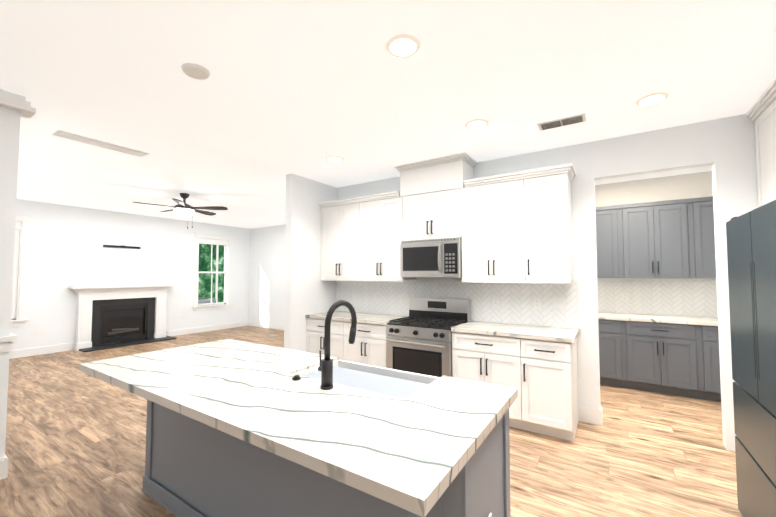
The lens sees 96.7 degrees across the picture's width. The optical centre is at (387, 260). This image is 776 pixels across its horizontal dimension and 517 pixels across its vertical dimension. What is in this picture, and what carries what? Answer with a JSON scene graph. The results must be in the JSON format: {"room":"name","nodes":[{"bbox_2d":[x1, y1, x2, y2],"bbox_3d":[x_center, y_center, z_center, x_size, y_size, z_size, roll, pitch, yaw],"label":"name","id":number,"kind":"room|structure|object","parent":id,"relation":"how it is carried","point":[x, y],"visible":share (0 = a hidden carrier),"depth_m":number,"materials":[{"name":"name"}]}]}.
{"room":"kitchen and living room","nodes":[
{"label":"kitchen and living room","id":0,"kind":"room"},
{"bbox_2d":[0,106,20,457],"bbox_3d":[-5.076,0.226,3.978,5.320,2.850,0.120,-2,-3,33],"label":"wall","id":1,"kind":"structure","parent":0,"point":[9,135],"depth_m":2.56,"materials":[{"name":"paint"}]},
{"bbox_2d":[4,455,7,477],"bbox_3d":[-2.850,1.519,2.561,0.136,0.147,0.016,-2,-3,33],"label":"baseboard","id":2,"kind":"structure","parent":1,"relation":"attached to","point":[6,467],"depth_m":2.52,"materials":[{"name":"paint"}]},
{"bbox_2d":[10,199,249,349],"bbox_3d":[-5.611,0.393,7.929,0.120,2.850,5.665,-2,-3,33],"label":"wall","id":3,"kind":"structure","parent":0,"point":[66,248],"depth_m":7.31,"materials":[{"name":"paint"}]},
{"bbox_2d":[11,213,31,326],"bbox_3d":[-6.902,0.160,5.899,0.170,2.025,1.070,-2,-3,33],"label":"window","id":4,"kind":"structure","parent":3,"relation":"in","point":[20,270],"depth_m":6.23,"materials":[{"name":"paint"}]},
{"bbox_2d":[33,329,38,335],"bbox_3d":[-6.519,1.334,6.382,0.008,0.118,0.075,-2,-3,33],"label":"electrical outlet","id":5,"kind":"object","parent":3,"relation":"attached to","point":[35,332],"visible":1,"depth_m":6.38,"materials":[{"name":"white plastic"}]},
{"bbox_2d":[9,343,71,358],"bbox_3d":[-6.698,1.667,6.072,0.016,0.147,1.730,-2,-3,33],"label":"baseboard","id":6,"kind":"structure","parent":3,"relation":"attached to","point":[26,352],"depth_m":6.41,"materials":[{"name":"paint"}]},
{"bbox_2d":[103,245,140,248],"bbox_3d":[-5.792,-0.297,7.530,0.038,0.055,0.680,-2,-3,33],"label":"rail","id":7,"kind":"object","parent":3,"relation":"attached to","point":[121,246],"visible":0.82,"depth_m":7.50,"materials":[{"name":"black metal"}]},
{"bbox_2d":[166,320,248,335],"bbox_3d":[-4.686,1.799,9.175,0.016,0.147,2.230,-2,-3,33],"label":"baseboard","id":8,"kind":"structure","parent":3,"relation":"attached to","point":[177,332],"depth_m":9.02,"materials":[{"name":"paint"}]},
{"bbox_2d":[192,232,232,310],"bbox_3d":[-4.714,0.303,9.274,0.170,2.025,1.070,-2,-3,33],"label":"window","id":9,"kind":"structure","parent":3,"relation":"in","point":[212,239],"depth_m":9.30,"materials":[{"name":"paint"}]},
{"bbox_2d":[249,225,284,324],"bbox_3d":[-1.897,0.431,8.825,5.380,2.850,0.120,-2,-3,33],"label":"wall","id":10,"kind":"structure","parent":0,"point":[267,276],"depth_m":9.73,"materials":[{"name":"paint"}]},
{"bbox_2d":[248,321,283,329],"bbox_3d":[-1.877,1.778,8.674,5.244,0.147,0.016,-2,-3,33],"label":"baseboard","id":11,"kind":"structure","parent":10,"relation":"attached to","point":[267,325],"depth_m":9.65,"materials":[{"name":"paint"}]},
{"bbox_2d":[284,173,336,351],"bbox_3d":[-1.098,0.269,5.005,0.120,2.850,0.910,-2,-3,33],"label":"wall","id":12,"kind":"structure","parent":0,"point":[307,290],"depth_m":4.78,"materials":[{"name":"paint"}]},
{"bbox_2d":[0,326,742,516],"bbox_3d":[-2.120,1.670,3.449,11.150,0.080,9.650,-2,-3,33],"label":"floor","id":13,"kind":"structure","parent":0,"point":[75,443],"depth_m":2.87,"materials":[{"name":"brown wood"}]},
{"bbox_2d":[68,284,175,351],"bbox_3d":[-5.584,1.164,7.399,0.460,1.265,1.850,-2,-3,33],"label":"fireplace","id":14,"kind":"object","parent":13,"relation":"on","point":[111,314],"visible":1,"depth_m":7.37,"materials":[{"name":"paint"}]},
{"bbox_2d":[140,396,511,516],"bbox_3d":[-0.549,1.123,2.014,2.340,0.890,0.612,-2,-3,33],"label":"kitchen island","id":15,"kind":"object","parent":13,"relation":"on","point":[192,469],"depth_m":1.76,"materials":[{"name":"grey"}]},
{"bbox_2d":[79,340,517,516],"bbox_3d":[-0.643,0.652,1.908,2.390,0.040,1.000,-2,-3,33],"label":"island countertop","id":16,"kind":"structure","parent":15,"relation":"on","point":[404,452],"depth_m":1.40,"materials":[{"name":"white stone"}]},
{"bbox_2d":[319,300,356,391],"bbox_3d":[-0.253,0.415,1.775,0.082,0.419,0.255,-2,-3,33],"label":"faucet","id":17,"kind":"object","parent":16,"relation":"on","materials":[{"name":"black metal"}]},
{"bbox_2d":[303,360,434,395],"bbox_3d":[-0.131,0.779,1.911,0.784,0.260,0.454,-2,-3,33],"label":"sink","id":18,"kind":"object","parent":16,"relation":"in","point":[361,375],"depth_m":1.98,"materials":[{"name":"white ceramic"}]},
{"bbox_2d":[306,320,348,360],"bbox_3d":[-0.659,1.243,4.844,0.740,0.890,0.626,-2,-3,33],"label":"base cabinet","id":19,"kind":"object","parent":13,"relation":"on","point":[339,329],"depth_m":4.54,"materials":[{"name":"white wood"}]},
{"bbox_2d":[349,320,398,367],"bbox_3d":[-0.141,1.229,4.508,0.739,0.890,0.626,-2,-3,33],"label":"base cabinet","id":20,"kind":"object","parent":13,"relation":"on","point":[369,346],"depth_m":4.20,"materials":[{"name":"white wood"}]},
{"bbox_2d":[305,312,408,323],"bbox_3d":[-0.405,0.771,4.688,1.357,0.040,0.647,-2,-3,33],"label":"countertop","id":21,"kind":"structure","parent":20,"relation":"on","point":[362,317],"depth_m":4.58,"materials":[{"name":"white stone"}]},
{"bbox_2d":[386,297,470,376],"bbox_3d":[0.473,1.060,4.047,0.792,1.190,0.712,-2,-3,33],"label":"range","id":22,"kind":"object","parent":13,"relation":"on","point":[419,341],"visible":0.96,"depth_m":3.88,"materials":[{"name":"silver metal"}]},
{"bbox_2d":[452,332,528,430],"bbox_3d":[1.156,1.193,3.669,0.751,0.890,0.626,-2,-3,33],"label":"base cabinet","id":23,"kind":"object","parent":13,"relation":"on","point":[515,339],"depth_m":3.36,"materials":[{"name":"white wood"}]},
{"bbox_2d":[529,340,578,441],"bbox_3d":[1.570,1.182,3.400,0.481,0.890,0.626,-2,-3,33],"label":"base cabinet","id":24,"kind":"object","parent":13,"relation":"on","point":[553,372],"depth_m":3.12,"materials":[{"name":"white wood"}]},
{"bbox_2d":[451,320,578,343],"bbox_3d":[1.312,0.724,3.576,1.135,0.040,0.647,-2,-3,33],"label":"countertop","id":25,"kind":"structure","parent":24,"relation":"on","point":[478,327],"depth_m":3.43,"materials":[{"name":"white stone"}]},
{"bbox_2d":[598,316,630,388],"bbox_3d":[2.909,1.247,4.932,0.821,0.890,0.616,-2,-3,33],"label":"base cabinet","id":26,"kind":"object","parent":13,"relation":"on","point":[614,371],"depth_m":4.54,"materials":[{"name":"grey wood"}]},
{"bbox_2d":[627,320,706,399],"bbox_3d":[3.539,1.230,4.525,0.800,0.890,0.616,-2,-3,33],"label":"base cabinet","id":27,"kind":"object","parent":13,"relation":"on","point":[662,357],"depth_m":4.24,"materials":[{"name":"grey wood"}]},
{"bbox_2d":[598,312,717,323],"bbox_3d":[3.201,0.774,4.758,2.994,0.040,0.627,-2,-3,33],"label":"countertop","id":28,"kind":"structure","parent":27,"relation":"on","point":[602,315],"depth_m":4.48,"materials":[{"name":"white stone"}]},
{"bbox_2d":[703,324,720,401],"bbox_3d":[4.135,1.214,4.139,0.740,0.890,0.616,-2,-3,33],"label":"base cabinet","id":29,"kind":"object","parent":13,"relation":"on","point":[710,331],"depth_m":4.01,"materials":[{"name":"grey wood"}]},
{"bbox_2d":[726,200,775,516],"bbox_3d":[2.280,0.629,1.511,0.931,1.835,0.910,-2,-3,33],"label":"fridge","id":30,"kind":"object","parent":13,"relation":"on","point":[751,247],"visible":1,"depth_m":1.80,"materials":[{"name":"black metal"}]},
{"bbox_2d":[0,0,775,228],"bbox_3d":[-2.120,-1.268,3.574,11.150,0.100,9.650,-2,-3,33],"label":"ceiling","id":31,"kind":"structure","parent":0,"point":[304,88],"depth_m":2.48,"materials":[{"name":"paint"}]},
{"bbox_2d":[52,130,148,156],"bbox_3d":[-2.984,-1.211,3.625,0.200,0.008,0.760,-2,-3,33],"label":"ceiling vent","id":32,"kind":"object","parent":31,"relation":"in","point":[79,138],"visible":0.96,"depth_m":3.57,"materials":[{"name":"white"}]},
{"bbox_2d":[133,193,227,228],"bbox_3d":[-3.479,-0.834,5.833,1.300,0.574,1.357,-2,-3,33],"label":"ceiling fan","id":33,"kind":"object","parent":31,"relation":"hanging from","point":[183,208],"visible":1,"depth_m":5.77,"materials":[{"name":"brown metal"}]},
{"bbox_2d":[181,63,209,79],"bbox_3d":[-1.286,-1.260,2.311,0.170,0.022,0.170,-2,-3,33],"label":"ceiling detector","id":34,"kind":"object","parent":31,"relation":"attached to","point":[195,71],"visible":0.98,"depth_m":2.28,"materials":[{"name":"white plastic"}]},
{"bbox_2d":[326,156,343,161],"bbox_3d":[-0.627,-1.191,4.063,0.210,0.010,0.210,-2,-3,33],"label":"recessed light","id":35,"kind":"object","parent":31,"relation":"in","point":[334,158],"visible":0.96,"depth_m":4.04,"materials":[{"name":"white plastic"}]},
{"bbox_2d":[386,34,420,57],"bbox_3d":[0.090,-1.276,2.064,0.210,0.010,0.210,-2,-3,33],"label":"recessed light","id":36,"kind":"object","parent":31,"relation":"in","point":[403,45],"visible":1,"depth_m":2.04,"materials":[{"name":"white plastic"}]},
{"bbox_2d":[465,119,488,128],"bbox_3d":[0.803,-1.231,3.126,0.210,0.010,0.210,-2,-3,33],"label":"recessed light","id":37,"kind":"object","parent":31,"relation":"in","point":[476,123],"visible":1,"depth_m":3.12,"materials":[{"name":"white plastic"}]},
{"bbox_2d":[537,113,585,130],"bbox_3d":[1.555,-1.232,3.091,0.380,0.010,0.170,-2,-3,33],"label":"ceiling vent","id":38,"kind":"object","parent":31,"relation":"in","point":[566,121],"visible":1,"depth_m":3.08,"materials":[{"name":"white metal"}]},
{"bbox_2d":[635,92,668,105],"bbox_3d":[2.054,-1.250,2.685,0.210,0.010,0.210,-2,-3,33],"label":"recessed light","id":39,"kind":"object","parent":31,"relation":"in","point":[652,99],"visible":0.98,"depth_m":2.67,"materials":[{"name":"white plastic"}]},
{"bbox_2d":[337,114,757,451],"bbox_3d":[1.402,0.227,3.999,5.410,2.850,0.120,-2,-3,33],"label":"wall","id":40,"kind":"structure","parent":0,"point":[579,158],"depth_m":3.33,"materials":[{"name":"paint"}]},
{"bbox_2d":[319,200,362,279],"bbox_3d":[-0.568,-0.261,5.013,0.778,1.071,0.350,-2,-3,33],"label":"upper cabinet","id":41,"kind":"object","parent":40,"relation":"attached to","point":[341,224],"depth_m":4.85,"materials":[{"name":"white wood"}]},
{"bbox_2d":[374,293,378,300],"bbox_3d":[-0.161,0.521,4.913,0.075,0.118,0.008,-2,-3,33],"label":"outlet","id":42,"kind":"object","parent":40,"relation":"attached to","point":[376,296],"visible":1,"depth_m":4.91,"materials":[{"name":"white plastic"}]},
{"bbox_2d":[363,196,415,279],"bbox_3d":[-0.008,-0.277,4.650,0.802,1.071,0.350,-2,-3,33],"label":"upper cabinet","id":43,"kind":"object","parent":40,"relation":"attached to","point":[384,217],"depth_m":4.47,"materials":[{"name":"white wood"}]},
{"bbox_2d":[407,188,462,240],"bbox_3d":[0.601,-0.525,4.266,0.770,0.565,0.350,-2,-3,33],"label":"upper cabinet","id":44,"kind":"object","parent":40,"relation":"attached to","point":[436,215],"depth_m":4.08,"materials":[{"name":"white wood"}]},
{"bbox_2d":[400,238,461,276],"bbox_3d":[0.569,-0.018,4.196,0.762,0.445,0.462,-2,-3,33],"label":"microwave","id":45,"kind":"object","parent":44,"relation":"attached to","point":[433,258],"visible":1,"depth_m":4.02,"materials":[{"name":"silver metal"}]},
{"bbox_2d":[399,156,474,195],"bbox_3d":[0.598,-0.977,4.280,0.830,0.340,0.362,-2,-3,33],"label":"cover","id":46,"kind":"object","parent":40,"relation":"attached to","point":[440,175],"depth_m":4.09,"materials":[{"name":"white wood"}]},
{"bbox_2d":[336,280,578,328],"bbox_3d":[0.579,0.497,4.444,3.287,0.487,0.007,-2,-3,33],"label":"backsplash","id":47,"kind":"structure","parent":40,"relation":"attached to","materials":[{"name":"tile"}]},
{"bbox_2d":[401,294,405,301],"bbox_3d":[0.208,0.511,4.674,0.075,0.118,0.008,-2,-3,33],"label":"outlet","id":48,"kind":"object","parent":47,"relation":"attached to","point":[403,297],"visible":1,"depth_m":4.67,"materials":[{"name":"white plastic"}]},
{"bbox_2d":[492,297,498,306],"bbox_3d":[1.249,0.482,4.000,0.075,0.118,0.008,-2,-3,33],"label":"outlet","id":49,"kind":"object","parent":47,"relation":"attached to","point":[495,301],"visible":1,"depth_m":4.00,"materials":[{"name":"white plastic"}]},
{"bbox_2d":[534,298,540,308],"bbox_3d":[1.626,0.472,3.756,0.075,0.118,0.008,-2,-3,33],"label":"outlet","id":50,"kind":"object","parent":47,"relation":"attached to","point":[537,303],"visible":1,"depth_m":3.75,"materials":[{"name":"white plastic"}]},
{"bbox_2d":[552,297,564,307],"bbox_3d":[1.802,0.447,3.640,0.120,0.118,0.013,-2,-3,33],"label":"switch","id":51,"kind":"object","parent":47,"relation":"attached to","point":[558,302],"visible":1,"depth_m":3.64,"materials":[{"name":"white plastic"}]},
{"bbox_2d":[462,176,534,282],"bbox_3d":[1.209,-0.310,3.862,0.802,1.071,0.350,-2,-3,33],"label":"upper cabinet","id":52,"kind":"object","parent":40,"relation":"attached to","point":[515,227],"depth_m":3.68,"materials":[{"name":"white wood"}]},
{"bbox_2d":[531,168,572,283],"bbox_3d":[1.637,-0.322,3.585,0.461,1.071,0.350,-2,-3,33],"label":"upper cabinet","id":53,"kind":"object","parent":40,"relation":"attached to","point":[551,205],"depth_m":3.41,"materials":[{"name":"white wood"}]},
{"bbox_2d":[578,406,601,425],"bbox_3d":[2.026,1.556,3.457,0.206,0.147,0.016,-2,-3,33],"label":"baseboard","id":54,"kind":"structure","parent":40,"relation":"attached to","point":[589,415],"depth_m":3.45,"materials":[{"name":"paint"}]},
{"bbox_2d":[595,171,712,206],"bbox_3d":[3.406,0.273,5.095,3.240,2.850,0.120,-2,-3,33],"label":"wall","id":55,"kind":"structure","parent":0,"point":[687,186],"depth_m":4.84,"materials":[{"name":"paint"}]},
{"bbox_2d":[595,205,626,279],"bbox_3d":[2.982,-0.247,5.107,0.821,1.010,0.350,-2,-3,33],"label":"upper cabinet","id":56,"kind":"object","parent":55,"relation":"attached to","point":[611,262],"depth_m":4.82,"materials":[{"name":"grey wood"}]},
{"bbox_2d":[597,278,717,317],"bbox_3d":[3.370,0.506,5.030,2.994,0.520,0.007,-2,-3,33],"label":"backsplash","id":57,"kind":"structure","parent":55,"relation":"attached to","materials":[{"name":"tile"}]},
{"bbox_2d":[622,293,627,300],"bbox_3d":[3.425,0.534,4.985,0.075,0.118,0.008,-2,-3,33],"label":"outlet","id":58,"kind":"object","parent":57,"relation":"attached to","point":[624,295],"depth_m":4.98,"materials":[{"name":"white plastic"}]},
{"bbox_2d":[623,198,698,279],"bbox_3d":[3.611,-0.264,4.700,0.800,1.010,0.350,-2,-3,33],"label":"upper cabinet","id":59,"kind":"object","parent":55,"relation":"attached to","point":[659,236],"depth_m":4.52,"materials":[{"name":"grey wood"}]},
{"bbox_2d":[695,196,715,279],"bbox_3d":[4.207,-0.280,4.314,0.740,1.010,0.350,-2,-3,33],"label":"upper cabinet","id":60,"kind":"object","parent":55,"relation":"attached to","point":[704,211],"depth_m":4.28,"materials":[{"name":"grey wood"}]},
{"bbox_3d":[-3.810,0.106,1.153,0.120,2.850,3.250,-2,-3,33],"label":"wall","id":61,"kind":"structure","parent":0,"visible":0},
{"bbox_2d":[0,457,4,479],"bbox_3d":[-3.720,1.457,1.109,0.016,0.147,3.370,-2,-3,33],"label":"baseboard","id":62,"kind":"structure","parent":61,"relation":"attached to","point":[2,467],"depth_m":2.51,"materials":[{"name":"paint"}]},
{"bbox_2d":[0,334,16,352],"bbox_3d":[-3.756,0.561,1.189,0.150,0.115,3.400,-2,-3,33],"label":"trim","id":63,"kind":"structure","parent":61,"relation":"attached to","point":[6,343],"depth_m":2.54,"materials":[{"name":"paint"}]},
{"bbox_2d":[0,89,35,118],"bbox_3d":[-3.729,-1.255,1.271,0.190,0.120,3.440,-2,-3,33],"label":"crown molding","id":64,"kind":"structure","parent":61,"relation":"attached to","point":[14,101],"depth_m":2.59,"materials":[{"name":"paint"}]},
{"bbox_3d":[2.322,0.081,0.558,0.120,2.850,8.920,-2,-3,33],"label":"wall","id":65,"kind":"structure","parent":0,"visible":0},
{"bbox_2d":[750,87,775,206],"bbox_3d":[2.962,-0.800,2.203,0.546,0.850,1.261,-2,-3,33],"label":"upper cabinet","id":66,"kind":"object","parent":65,"relation":"attached to","point":[761,112],"depth_m":2.71,"materials":[{"name":"white wood"}]},
{"label":"outside","id":67,"kind":"structure","parent":0,"visible":0},
{"bbox_2d":[198,244,223,302],"bbox_3d":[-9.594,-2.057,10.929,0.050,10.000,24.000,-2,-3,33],"label":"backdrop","id":68,"kind":"structure","parent":67,"point":[204,289],"depth_m":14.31,"materials":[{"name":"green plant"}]},
{"bbox_3d":[-7.567,2.359,9.427,4.880,0.050,24.000,-2,-3,33],"label":"lawn","id":69,"kind":"structure","parent":67,"visible":0},
{"bbox_2d":[198,297,215,303],"bbox_3d":[-5.805,1.759,10.397,0.810,1.230,0.800,-2,-3,33],"label":"ac unit","id":70,"kind":"object","parent":69,"relation":"on","point":[202,300],"visible":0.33,"depth_m":10.29,"materials":[{"name":"grey metal"}]}
]}

